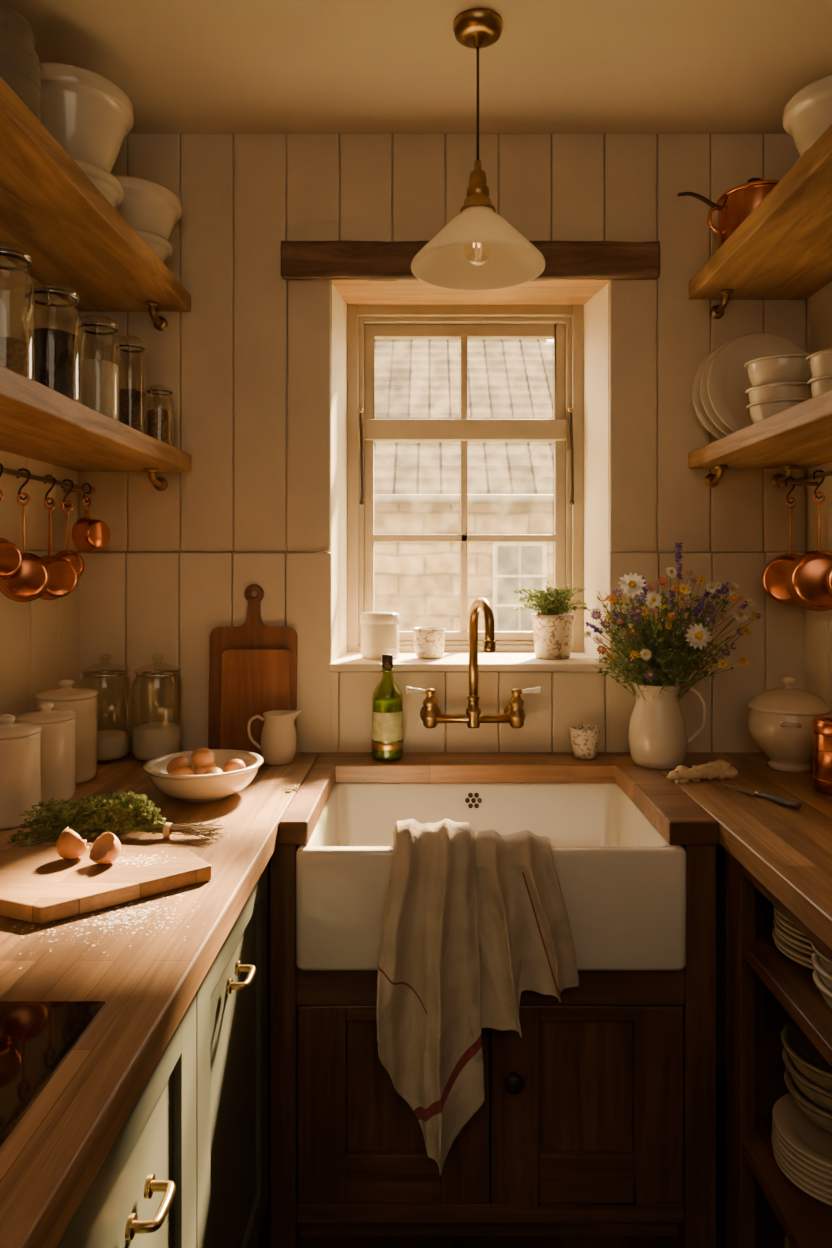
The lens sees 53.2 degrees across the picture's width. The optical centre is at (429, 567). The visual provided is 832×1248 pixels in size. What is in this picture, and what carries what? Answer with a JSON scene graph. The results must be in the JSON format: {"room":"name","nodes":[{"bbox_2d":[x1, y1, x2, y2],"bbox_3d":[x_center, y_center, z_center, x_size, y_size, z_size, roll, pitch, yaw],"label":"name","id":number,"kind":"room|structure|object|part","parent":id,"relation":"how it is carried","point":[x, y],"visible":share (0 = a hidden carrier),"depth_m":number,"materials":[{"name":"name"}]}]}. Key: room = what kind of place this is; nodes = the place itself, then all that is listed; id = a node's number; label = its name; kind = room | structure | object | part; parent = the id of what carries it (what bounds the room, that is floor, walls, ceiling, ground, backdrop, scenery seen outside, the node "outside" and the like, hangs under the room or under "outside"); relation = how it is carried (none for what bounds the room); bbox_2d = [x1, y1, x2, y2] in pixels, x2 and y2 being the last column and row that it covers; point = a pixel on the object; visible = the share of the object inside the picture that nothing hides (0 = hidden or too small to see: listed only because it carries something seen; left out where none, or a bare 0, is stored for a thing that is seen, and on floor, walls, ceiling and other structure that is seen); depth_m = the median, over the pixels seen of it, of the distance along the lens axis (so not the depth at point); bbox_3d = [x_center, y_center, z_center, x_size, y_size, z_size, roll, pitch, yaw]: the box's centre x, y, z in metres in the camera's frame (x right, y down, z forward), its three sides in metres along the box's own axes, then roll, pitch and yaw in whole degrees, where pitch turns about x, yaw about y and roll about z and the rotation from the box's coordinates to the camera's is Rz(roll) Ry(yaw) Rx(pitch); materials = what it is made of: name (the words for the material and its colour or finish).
{"room":"kitchen","nodes":[
{"label":"kitchen","id":0,"kind":"room"},
{"bbox_2d":[0,255,79,721],"bbox_3d":[-1.050,0.042,0.560,0.120,2.757,4.520,0,0,0],"label":"wall","id":1,"kind":"structure","parent":0,"point":[40,638],"depth_m":2.08,"materials":[{"name":"paint"}]},
{"bbox_2d":[0,467,95,493],"bbox_3d":[-0.960,-0.213,0.996,0.082,0.022,2.591,0,0,0],"label":"hanging rail","id":2,"kind":"object","parent":1,"relation":"attached to","point":[76,488],"visible":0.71,"depth_m":2.02,"materials":[{"name":"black metal"}]},
{"bbox_2d":[0,463,21,580],"bbox_3d":[-0.915,-0.100,1.762,0.094,0.256,0.064,0,0,-40],"label":"copper saucepan","id":3,"kind":"object","parent":2,"relation":"hanging from","point":[10,554],"visible":1,"depth_m":1.75,"materials":[{"name":"metal"}]},
{"bbox_2d":[0,468,50,601],"bbox_3d":[-0.919,-0.075,1.877,0.114,0.306,0.068,0,0,-26],"label":"copper saucepan","id":4,"kind":"object","parent":2,"relation":"hanging from","point":[32,579],"visible":0.92,"depth_m":1.86,"materials":[{"name":"metal"}]},
{"bbox_2d":[39,475,77,599],"bbox_3d":[-0.911,-0.075,2.012,0.068,0.307,0.110,0,0,44],"label":"copper saucepan","id":5,"kind":"object","parent":2,"relation":"hanging from","point":[64,577],"visible":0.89,"depth_m":2.00,"materials":[{"name":"metal"}]},
{"bbox_2d":[54,479,84,577],"bbox_3d":[-0.921,-0.096,2.114,0.082,0.264,0.054,0,0,-29],"label":"copper saucepan","id":6,"kind":"object","parent":2,"relation":"hanging from","point":[74,558],"visible":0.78,"depth_m":2.12,"materials":[{"name":"metal"}]},
{"bbox_2d":[72,483,109,551],"bbox_3d":[-0.901,-0.135,2.216,0.058,0.186,0.094,0,0,27],"label":"copper saucepan","id":7,"kind":"object","parent":2,"relation":"hanging from","point":[88,534],"visible":1,"depth_m":2.19,"materials":[{"name":"metal"}]},
{"bbox_2d":[0,76,190,330],"bbox_3d":[-0.837,-0.726,0.580,0.324,0.103,3.560,0,0,0],"label":"wall shelf","id":8,"kind":"object","parent":1,"relation":"attached to","point":[74,237],"depth_m":1.81,"materials":[{"name":"brown wood"}]},
{"bbox_2d":[0,5,41,121],"bbox_3d":[-0.870,-0.957,1.680,0.154,0.358,0.154,0,0,0],"label":"stoneware crock","id":9,"kind":"object","parent":8,"relation":"on","point":[20,66],"visible":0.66,"depth_m":1.64,"materials":[{"name":"beige ceramic"}]},
{"bbox_2d":[40,62,133,207],"bbox_3d":[-0.855,-0.953,1.985,0.276,0.350,0.276,0,0,0],"label":"bowls","id":10,"kind":"object","parent":8,"relation":"on","point":[89,115],"visible":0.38,"depth_m":1.91,"materials":[{"name":"white ceramic"}]},
{"bbox_2d":[114,175,181,262],"bbox_3d":[-0.800,-0.889,2.235,0.254,0.222,0.254,0,0,0],"label":"bowls","id":11,"kind":"object","parent":8,"relation":"on","point":[150,208],"visible":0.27,"depth_m":2.16,"materials":[{"name":"white ceramic"}]},
{"bbox_3d":[-0.765,-0.701,2.311,0.040,0.054,0.098,0,0,0],"label":"shelf bracket","id":12,"kind":"part","parent":8,"relation":"part of","materials":[{"name":"gold metal"}]},
{"bbox_2d":[0,365,190,490],"bbox_3d":[-0.837,-0.271,0.580,0.324,0.103,3.560,0,0,0],"label":"wall shelf","id":13,"kind":"object","parent":1,"relation":"attached to","point":[38,422],"depth_m":1.78,"materials":[{"name":"brown wood"}]},
{"bbox_2d":[0,242,34,379],"bbox_3d":[-0.800,-0.464,1.560,0.104,0.277,0.104,0,0,0],"label":"storage jar","id":14,"kind":"object","parent":13,"relation":"on","point":[16,355],"visible":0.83,"depth_m":1.53,"materials":[{"name":"clear glass"}]},
{"bbox_2d":[22,281,81,402],"bbox_3d":[-0.800,-0.460,1.757,0.116,0.269,0.116,0,0,0],"label":"storage jar","id":15,"kind":"object","parent":13,"relation":"on","point":[56,352],"visible":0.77,"depth_m":1.72,"materials":[{"name":"clear glass"}]},
{"bbox_2d":[77,315,119,420],"bbox_3d":[-0.800,-0.463,2.000,0.100,0.275,0.100,0,0,0],"label":"storage jar","id":16,"kind":"object","parent":13,"relation":"on","point":[98,378],"visible":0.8,"depth_m":1.96,"materials":[{"name":"clear glass"}]},
{"bbox_2d":[114,336,146,433],"bbox_3d":[-0.800,-0.469,2.215,0.084,0.287,0.084,0,0,0],"label":"storage jar","id":17,"kind":"object","parent":13,"relation":"on","point":[131,402],"visible":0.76,"depth_m":2.18,"materials":[{"name":"clear glass"}]},
{"bbox_3d":[-0.765,-0.246,2.311,0.040,0.054,0.098,0,0,0],"label":"shelf bracket","id":18,"kind":"part","parent":13,"relation":"part of","materials":[{"name":"gold metal"}]},
{"bbox_2d":[145,385,172,445],"bbox_3d":[-0.745,-0.413,2.290,0.076,0.175,0.076,0,0,0],"label":"storage jar","id":19,"kind":"object","parent":13,"relation":"on","point":[159,421],"visible":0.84,"depth_m":2.26,"materials":[{"name":"clear glass"}]},
{"bbox_2d":[0,0,831,135],"bbox_3d":[0.035,-1.297,0.560,2.270,0.120,4.520,0,0,0],"label":"ceiling","id":20,"kind":"structure","parent":0,"point":[233,67],"depth_m":2.02,"materials":[{"name":"paint"}]},
{"bbox_2d":[411,8,545,290],"bbox_3d":[0.109,-0.959,1.890,0.306,0.556,0.306,0,0,0],"label":"pendant lamp","id":21,"kind":"object","parent":20,"relation":"hanging from","point":[478,249],"visible":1,"depth_m":1.89,"materials":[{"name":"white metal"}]},
{"bbox_2d":[77,134,806,1063],"bbox_3d":[0.035,0.042,2.570,2.270,2.764,0.500,0,0,0],"label":"wall","id":22,"kind":"structure","parent":0,"point":[255,371],"depth_m":2.36,"materials":[{"name":"wood"},{"name":"cream paint"}]},
{"bbox_2d":[80,553,804,752],"bbox_3d":[0.035,0.264,2.353,2.068,0.613,0.014,0,0,0],"label":"backsplash","id":23,"kind":"structure","parent":22,"relation":"attached to","point":[129,602],"depth_m":2.35,"materials":[{"name":"beige tile"}]},
{"bbox_2d":[347,305,583,651],"bbox_3d":[0.114,-0.291,2.712,0.761,1.127,0.095,0,0,0],"label":"window","id":24,"kind":"structure","parent":22,"relation":"in","point":[564,324],"depth_m":2.68,"materials":[{"name":"paint"}]},
{"bbox_2d":[358,407,573,504],"bbox_3d":[0.115,-0.358,2.664,0.694,0.312,0.035,0,0,0],"label":"stay","id":25,"kind":"object","parent":24,"relation":"attached to","point":[569,426],"visible":1,"depth_m":2.65,"materials":[{"name":"gold metal"}]},
{"bbox_2d":[280,240,659,280],"bbox_3d":[0.113,-0.868,2.338,1.062,0.110,0.044,0,0,0],"label":"lintel beam","id":26,"kind":"structure","parent":22,"relation":"attached to","point":[300,260],"depth_m":2.32,"materials":[{"name":"brown wood"}]},
{"bbox_2d":[330,278,609,304],"bbox_3d":[0.115,-0.843,2.515,0.793,0.054,0.330,0,0,0],"label":"window reveal","id":27,"kind":"structure","parent":22,"relation":"attached to","point":[354,291],"depth_m":2.52,"materials":[{"name":"beige paint"}]},
{"bbox_2d":[328,652,612,671],"bbox_3d":[0.115,0.281,2.518,0.803,0.022,0.364,0,0,0],"label":"windowsill","id":28,"kind":"structure","parent":22,"relation":"attached to","point":[349,661],"depth_m":2.37,"materials":[{"name":"paint"}]},
{"bbox_2d":[360,611,399,659],"bbox_3d":[-0.150,0.200,2.490,0.120,0.138,0.120,0,0,0],"label":"lidded canister","id":29,"kind":"object","parent":28,"relation":"on","point":[380,629],"visible":0.96,"depth_m":2.44,"materials":[{"name":"white ceramic"}]},
{"bbox_2d":[413,627,445,658],"bbox_3d":[0.003,0.224,2.491,0.107,0.088,0.098,0,0,-12],"label":"flower pot","id":30,"kind":"object","parent":28,"relation":"on","point":[429,642],"visible":1,"depth_m":2.45,"materials":[{"name":"white ceramic"}]},
{"bbox_2d":[512,581,590,658],"bbox_3d":[0.364,0.154,2.497,0.190,0.230,0.202,0,0,-43],"label":"potted herb","id":31,"kind":"object","parent":28,"relation":"on","point":[552,627],"visible":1,"depth_m":2.45,"materials":[{"name":"green plant"}]},
{"bbox_2d":[405,597,541,727],"bbox_3d":[0.119,0.260,2.244,0.374,0.364,0.204,0,0,0],"label":"tap","id":32,"kind":"object","parent":22,"relation":"attached to","point":[513,714],"visible":1,"depth_m":2.26,"materials":[{"name":"gold metal"}]},
{"bbox_2d":[256,1064,725,1247],"bbox_3d":[0.035,1.470,0.560,2.270,0.100,4.520,0,0,0],"label":"floor","id":33,"kind":"structure","parent":0,"point":[264,1238],"depth_m":1.76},
{"bbox_2d":[56,860,269,1247],"bbox_3d":[-0.643,0.996,0.400,0.691,0.849,3.800,0,0,0],"label":"base cabinet","id":34,"kind":"object","parent":33,"relation":"on","point":[188,1166],"visible":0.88,"depth_m":1.24,"materials":[{"name":"green paint"}]},
{"bbox_2d":[0,752,319,1247],"bbox_3d":[-0.645,0.544,0.423,0.668,0.048,3.846,0,0,0],"label":"countertop","id":35,"kind":"structure","parent":34,"relation":"on","point":[51,1158],"depth_m":1.07,"materials":[{"name":"brown wood"}]},
{"bbox_2d":[0,714,41,829],"bbox_3d":[-0.868,0.410,1.700,0.132,0.218,0.132,0,0,0],"label":"ceramic canister","id":36,"kind":"object","parent":35,"relation":"on","point":[20,742],"visible":0.94,"depth_m":1.66,"materials":[{"name":"beige ceramic"}]},
{"bbox_2d":[15,702,76,804],"bbox_3d":[-0.862,0.410,1.862,0.128,0.218,0.128,0,0,0],"label":"ceramic canister","id":37,"kind":"object","parent":35,"relation":"on","point":[58,732],"visible":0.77,"depth_m":1.82,"materials":[{"name":"beige ceramic"}]},
{"bbox_2d":[0,1001,106,1146],"bbox_3d":[-0.657,0.518,0.705,0.545,0.004,0.570,0,0,0],"label":"induction hob","id":38,"kind":"object","parent":35,"relation":"in","point":[36,1037],"visible":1,"depth_m":0.90,"materials":[{"name":"black glass"}]},
{"bbox_2d":[34,679,97,783],"bbox_3d":[-0.893,0.397,2.040,0.144,0.245,0.144,0,0,0],"label":"ceramic canister","id":39,"kind":"object","parent":35,"relation":"on","point":[80,700],"visible":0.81,"depth_m":2.00,"materials":[{"name":"beige ceramic"}]},
{"bbox_2d":[79,660,129,761],"bbox_3d":[-0.885,0.375,2.262,0.134,0.282,0.134,0,0,0],"label":"storage jar","id":40,"kind":"object","parent":35,"relation":"on","point":[112,745],"visible":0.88,"depth_m":2.22,"materials":[{"name":"clear glass"}]},
{"bbox_2d":[0,842,210,923],"bbox_3d":[-0.590,0.506,1.392,0.337,0.026,0.322,0,0,-39],"label":"board","id":41,"kind":"object","parent":35,"relation":"on","point":[38,885],"visible":0.94,"depth_m":1.33,"materials":[{"name":"brown wood"}]},
{"bbox_2d":[56,827,88,858],"bbox_3d":[-0.607,0.465,1.406,0.048,0.052,0.053,0,0,-38],"label":"eggshell half","id":42,"kind":"object","parent":41,"relation":"on","point":[69,845],"visible":1,"depth_m":1.39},
{"bbox_2d":[89,831,120,863],"bbox_3d":[-0.541,0.466,1.383,0.051,0.052,0.048,0,0,20],"label":"eggshell half","id":43,"kind":"object","parent":41,"relation":"on","point":[106,849],"visible":1,"depth_m":1.39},
{"bbox_2d":[104,852,180,866],"bbox_3d":[-0.502,0.492,1.405,0.164,0.001,0.079,0,0,0],"label":"flour dusting","id":44,"kind":"object","parent":41,"relation":"on","point":[123,860],"visible":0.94,"depth_m":1.40,"materials":[{"name":"white food"}]},
{"bbox_2d":[7,790,224,846],"bbox_3d":[-0.588,0.475,1.592,0.385,0.089,0.172,0,0,0],"label":"bundle","id":45,"kind":"object","parent":35,"relation":"on","point":[115,813],"visible":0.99,"depth_m":1.58,"materials":[{"name":"green plant"}]},
{"bbox_2d":[10,822,252,968],"bbox_3d":[-0.479,0.519,1.387,0.306,0.001,0.624,0,0,0],"label":"flour dusting","id":46,"kind":"object","parent":35,"relation":"on","point":[131,911],"visible":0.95,"depth_m":1.22,"materials":[{"name":"white food"}]},
{"bbox_2d":[132,655,182,761],"bbox_3d":[-0.742,0.375,2.262,0.134,0.282,0.134,0,0,0],"label":"storage jar","id":47,"kind":"object","parent":35,"relation":"on","point":[152,740],"visible":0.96,"depth_m":2.21,"materials":[{"name":"clear glass"}]},
{"bbox_2d":[143,747,262,802],"bbox_3d":[-0.514,0.464,1.890,0.264,0.111,0.264,0,0,10],"label":"bowl","id":48,"kind":"object","parent":35,"relation":"on","point":[202,774],"visible":1,"depth_m":1.84,"materials":[{"name":"white ceramic"}]},
{"bbox_2d":[208,584,296,748],"bbox_3d":[-0.495,0.282,2.325,0.243,0.474,0.044,0,0,0],"label":"paddle cutting board","id":49,"kind":"object","parent":35,"relation":"on","point":[253,634],"visible":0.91,"depth_m":2.32,"materials":[{"name":"brown wood"}]},
{"bbox_2d":[220,649,290,756],"bbox_3d":[-0.482,0.372,2.292,0.190,0.295,0.028,0,0,0],"label":"chopping board","id":50,"kind":"object","parent":35,"relation":"on","point":[254,682],"visible":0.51,"depth_m":2.29,"materials":[{"name":"brown wood"}]},
{"bbox_2d":[247,709,302,764],"bbox_3d":[-0.414,0.449,2.222,0.110,0.140,0.108,0,0,41],"label":"milk jug","id":51,"kind":"object","parent":35,"relation":"on","point":[278,744],"visible":1,"depth_m":2.19,"materials":[{"name":"beige ceramic"}]},
{"bbox_2d":[282,785,302,790],"bbox_3d":[-0.315,0.511,1.934,0.044,0.015,0.043,0,0,-43],"label":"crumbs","id":52,"kind":"object","parent":35,"relation":"on","point":[295,786],"visible":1,"depth_m":1.94,"materials":[{"name":"beige food"}]},
{"bbox_2d":[270,843,715,1247],"bbox_3d":[0.130,0.995,1.990,0.920,0.851,0.621,0,0,0],"label":"base cabinet","id":53,"kind":"object","parent":33,"relation":"on","point":[603,1108],"visible":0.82,"depth_m":1.72,"materials":[{"name":"brown wood"}]},
{"bbox_2d":[279,752,718,844],"bbox_3d":[0.141,0.544,2.023,0.903,0.048,0.646,0,0,0],"label":"countertop","id":54,"kind":"structure","parent":53,"relation":"on","point":[676,816],"depth_m":2.19,"materials":[{"name":"brown wood"}]},
{"bbox_2d":[372,654,402,758],"bbox_3d":[-0.116,0.376,2.262,0.086,0.282,0.086,0,0,0],"label":"olive oil bottle","id":55,"kind":"object","parent":54,"relation":"on","point":[387,713],"visible":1,"depth_m":2.23,"materials":[{"name":"green glass"}]},
{"bbox_2d":[296,783,685,969],"bbox_3d":[0.124,0.694,1.950,0.795,0.247,0.550,0,0,0],"label":"farmhouse sink","id":56,"kind":"object","parent":54,"relation":"in","point":[623,885],"visible":0.7,"depth_m":1.68,"materials":[{"name":"ceramic"}]},
{"bbox_2d":[376,819,578,1175],"bbox_3d":[0.096,0.832,1.662,0.400,0.654,0.166,0,0,-2],"label":"tea towel","id":57,"kind":"object","parent":56,"relation":"hanging from","point":[472,921],"visible":1,"depth_m":1.63,"materials":[{"name":"fabric"}]},
{"bbox_2d":[569,724,600,759],"bbox_3d":[0.424,0.476,2.268,0.086,0.084,0.086,0,0,0],"label":"cup","id":58,"kind":"object","parent":54,"relation":"on","point":[585,738],"visible":1,"depth_m":2.24,"materials":[{"name":"beige ceramic"}]},
{"bbox_2d":[726,850,831,1247],"bbox_3d":[0.839,0.995,0.110,0.460,0.851,3.220,0,0,0],"label":"base cabinet","id":59,"kind":"object","parent":33,"relation":"on","point":[767,990],"visible":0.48,"depth_m":1.64,"materials":[{"name":"brown wood"}]},
{"bbox_2d":[659,752,831,949],"bbox_3d":[0.822,0.544,0.423,0.455,0.048,3.846,0,0,0],"label":"countertop","id":60,"kind":"structure","parent":59,"relation":"on","point":[788,850],"depth_m":1.67,"materials":[{"name":"brown wood"}]},
{"bbox_2d":[584,543,760,768],"bbox_3d":[0.627,0.226,2.175,0.443,0.586,0.216,0,0,2],"label":"ceramic pitcher","id":61,"kind":"object","parent":60,"relation":"on","point":[658,738],"visible":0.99,"depth_m":2.15,"materials":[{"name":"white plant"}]},
{"bbox_2d":[666,759,737,784],"bbox_3d":[0.668,0.499,2.045,0.192,0.052,0.065,0,0,-17],"label":"ginger root","id":62,"kind":"object","parent":60,"relation":"on","point":[718,769],"visible":1,"depth_m":2.03,"materials":[{"name":"beige food"}]},
{"bbox_2d":[719,782,801,808],"bbox_3d":[0.742,0.511,1.885,0.024,0.016,0.227,0,0,-27],"label":"paring knife","id":63,"kind":"object","parent":60,"relation":"on","point":[769,796],"visible":1,"depth_m":1.84,"materials":[{"name":"metal"}]},
{"bbox_2d":[748,675,831,771],"bbox_3d":[0.935,0.399,2.160,0.202,0.239,0.202,0,0,-18],"label":"soup tureen","id":64,"kind":"object","parent":60,"relation":"on","point":[780,719],"visible":0.94,"depth_m":2.10,"materials":[{"name":"beige ceramic"}]},
{"bbox_2d":[812,715,831,795],"bbox_3d":[0.955,0.418,1.930,0.122,0.201,0.122,0,0,0],"label":"copper canister","id":65,"kind":"object","parent":60,"relation":"on","point":[821,724],"visible":1,"depth_m":1.91,"materials":[{"name":"orange metal"}]},
{"bbox_2d":[785,1235,792,1247],"bbox_3d":[0.765,1.289,1.480,0.244,0.100,0.244,0,0,0],"label":"bowls","id":66,"kind":"object","parent":59,"relation":"in","point":[788,1244],"visible":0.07,"depth_m":1.52,"materials":[{"name":"beige ceramic"}]},
{"bbox_2d":[772,905,814,969],"bbox_3d":[0.765,0.685,1.556,0.229,0.102,0.226,0,0,-31],"label":"plate stack","id":67,"kind":"object","parent":59,"relation":"in","point":[788,938],"visible":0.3,"depth_m":1.53,"materials":[{"name":"white ceramic"}]},
{"bbox_2d":[771,1093,831,1205],"bbox_3d":[0.758,1.077,1.531,0.239,0.090,0.238,0,0,0],"label":"plate stack","id":68,"kind":"object","parent":59,"relation":"in","point":[802,1149],"visible":0.92,"depth_m":1.50,"materials":[{"name":"white ceramic"}]},
{"bbox_2d":[781,1020,831,1132],"bbox_3d":[0.765,0.956,1.535,0.214,0.140,0.214,0,0,-42],"label":"bowls","id":69,"kind":"object","parent":68,"relation":"on","point":[807,1074],"visible":0.84,"depth_m":1.51,"materials":[{"name":"white ceramic"}]},
{"bbox_2d":[811,942,831,1008],"bbox_3d":[0.716,0.678,1.345,0.180,0.116,0.180,0,0,3],"label":"bowls","id":70,"kind":"object","parent":59,"relation":"in","point":[822,974],"visible":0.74,"depth_m":1.34,"materials":[{"name":"white ceramic"}]},
{"bbox_2d":[805,281,831,714],"bbox_3d":[1.120,0.042,0.560,0.120,2.757,4.520,0,0,0],"label":"wall","id":71,"kind":"structure","parent":0,"point":[818,624],"depth_m":2.27,"materials":[{"name":"paint"}]},
{"bbox_2d":[689,124,831,318],"bbox_3d":[0.900,-0.760,0.580,0.337,0.107,3.560,0,0,0],"label":"wall shelf","id":72,"kind":"object","parent":71,"relation":"attached to","point":[782,250],"depth_m":1.98,"materials":[{"name":"brown wood"}]},
{"bbox_3d":[0.815,-0.734,2.311,0.040,0.054,0.098,0,0,0],"label":"shelf bracket","id":73,"kind":"part","parent":72,"relation":"part of","materials":[{"name":"gold metal"}]},
{"bbox_2d":[678,178,779,248],"bbox_3d":[0.808,-0.925,2.193,0.317,0.218,0.202,0,0,-7],"label":"copper pot","id":74,"kind":"object","parent":72,"relation":"on","point":[736,204],"visible":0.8,"depth_m":2.14,"materials":[{"name":"metal"}]},
{"bbox_2d":[783,74,831,163],"bbox_3d":[0.915,-0.927,1.840,0.244,0.223,0.244,0,0,0],"label":"bowls","id":75,"kind":"object","parent":72,"relation":"on","point":[807,115],"visible":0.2,"depth_m":1.80,"materials":[{"name":"white ceramic"}]},
{"bbox_2d":[689,389,831,487],"bbox_3d":[0.900,-0.278,0.580,0.338,0.101,3.560,0,0,0],"label":"wall shelf","id":76,"kind":"object","parent":71,"relation":"attached to","point":[800,435],"depth_m":1.95,"materials":[{"name":"brown wood"}]},
{"bbox_2d":[692,350,726,438],"bbox_3d":[0.880,-0.485,2.320,0.300,0.299,0.044,0,0,1],"label":"dinner plate","id":77,"kind":"object","parent":76,"relation":"on","point":[703,417],"visible":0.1,"depth_m":2.31,"materials":[{"name":"white ceramic"}]},
{"bbox_3d":[0.800,-0.255,2.311,0.040,0.054,0.098,0,0,0],"label":"shelf bracket","id":78,"kind":"part","parent":76,"relation":"part of","materials":[{"name":"gold metal"}]},
{"bbox_2d":[700,337,737,435],"bbox_3d":[0.898,-0.491,2.289,0.312,0.310,0.055,0,0,2],"label":"dinner plate","id":79,"kind":"object","parent":76,"relation":"on","point":[708,408],"visible":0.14,"depth_m":2.28,"materials":[{"name":"white ceramic"}]},
{"bbox_2d":[707,333,812,431],"bbox_3d":[0.908,-0.491,2.255,0.312,0.308,0.065,0,0,2],"label":"dinner plate","id":80,"kind":"object","parent":76,"relation":"on","point":[728,380],"visible":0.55,"depth_m":2.27,"materials":[{"name":"white ceramic"}]},
{"bbox_2d":[744,353,811,423],"bbox_3d":[0.868,-0.420,2.055,0.168,0.180,0.168,0,0,23],"label":"bowls","id":81,"kind":"object","parent":76,"relation":"on","point":[778,381],"visible":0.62,"depth_m":2.00,"materials":[{"name":"white ceramic"}]},
{"bbox_2d":[771,465,797,487],"bbox_3d":[0.990,-0.255,2.311,0.040,0.054,0.098,0,0,0],"label":"shelf bracket","id":82,"kind":"object","parent":76,"relation":"attached to","point":[776,479],"visible":0.84,"depth_m":2.31,"materials":[{"name":"gold metal"}]},
{"bbox_2d":[806,349,831,397],"bbox_3d":[0.915,-0.403,1.850,0.140,0.145,0.140,0,0,0],"label":"bowls","id":83,"kind":"object","parent":76,"relation":"on","point":[820,362],"visible":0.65,"depth_m":1.83,"materials":[{"name":"white ceramic"}]},
{"bbox_2d":[779,470,831,487],"bbox_3d":[1.020,-0.232,1.006,0.102,0.022,2.611,0,0,0],"label":"hanging rail","id":84,"kind":"object","parent":71,"relation":"attached to","point":[800,481],"visible":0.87,"depth_m":2.21,"materials":[{"name":"gold metal"}]},
{"bbox_2d":[761,477,800,605],"bbox_3d":[0.963,-0.073,2.230,0.142,0.349,0.078,0,0,34],"label":"copper saucepan","id":85,"kind":"object","parent":84,"relation":"hanging from","point":[773,579],"visible":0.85,"depth_m":2.21,"materials":[{"name":"metal"}]},
{"bbox_2d":[786,470,831,610],"bbox_3d":[0.970,-0.069,2.061,0.154,0.356,0.078,0,0,20],"label":"copper saucepan","id":86,"kind":"object","parent":84,"relation":"hanging from","point":[806,576],"visible":0.98,"depth_m":2.04,"materials":[{"name":"metal"}]},
{"bbox_2d":[826,565,831,597],"bbox_3d":[0.965,-0.074,1.873,0.134,0.346,0.078,0,0,29],"label":"copper saucepan","id":87,"kind":"object","parent":84,"relation":"hanging from","point":[829,573],"visible":1,"depth_m":1.88,"materials":[{"name":"metal"}]},
{"label":"outside","id":88,"kind":"structure","parent":0,"visible":0},
{"bbox_3d":[0.000,1.770,21.425,50.000,0.100,37.150,0,0,0],"label":"ground","id":89,"kind":"structure","parent":88,"visible":0},
{"bbox_2d":[374,339,553,630],"bbox_3d":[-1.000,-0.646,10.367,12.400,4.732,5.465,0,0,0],"label":"window panes","id":90,"kind":"object","parent":89,"relation":"on","point":[417,484],"visible":0.15,"depth_m":8.00,"materials":[{"name":"glass"}]}
]}

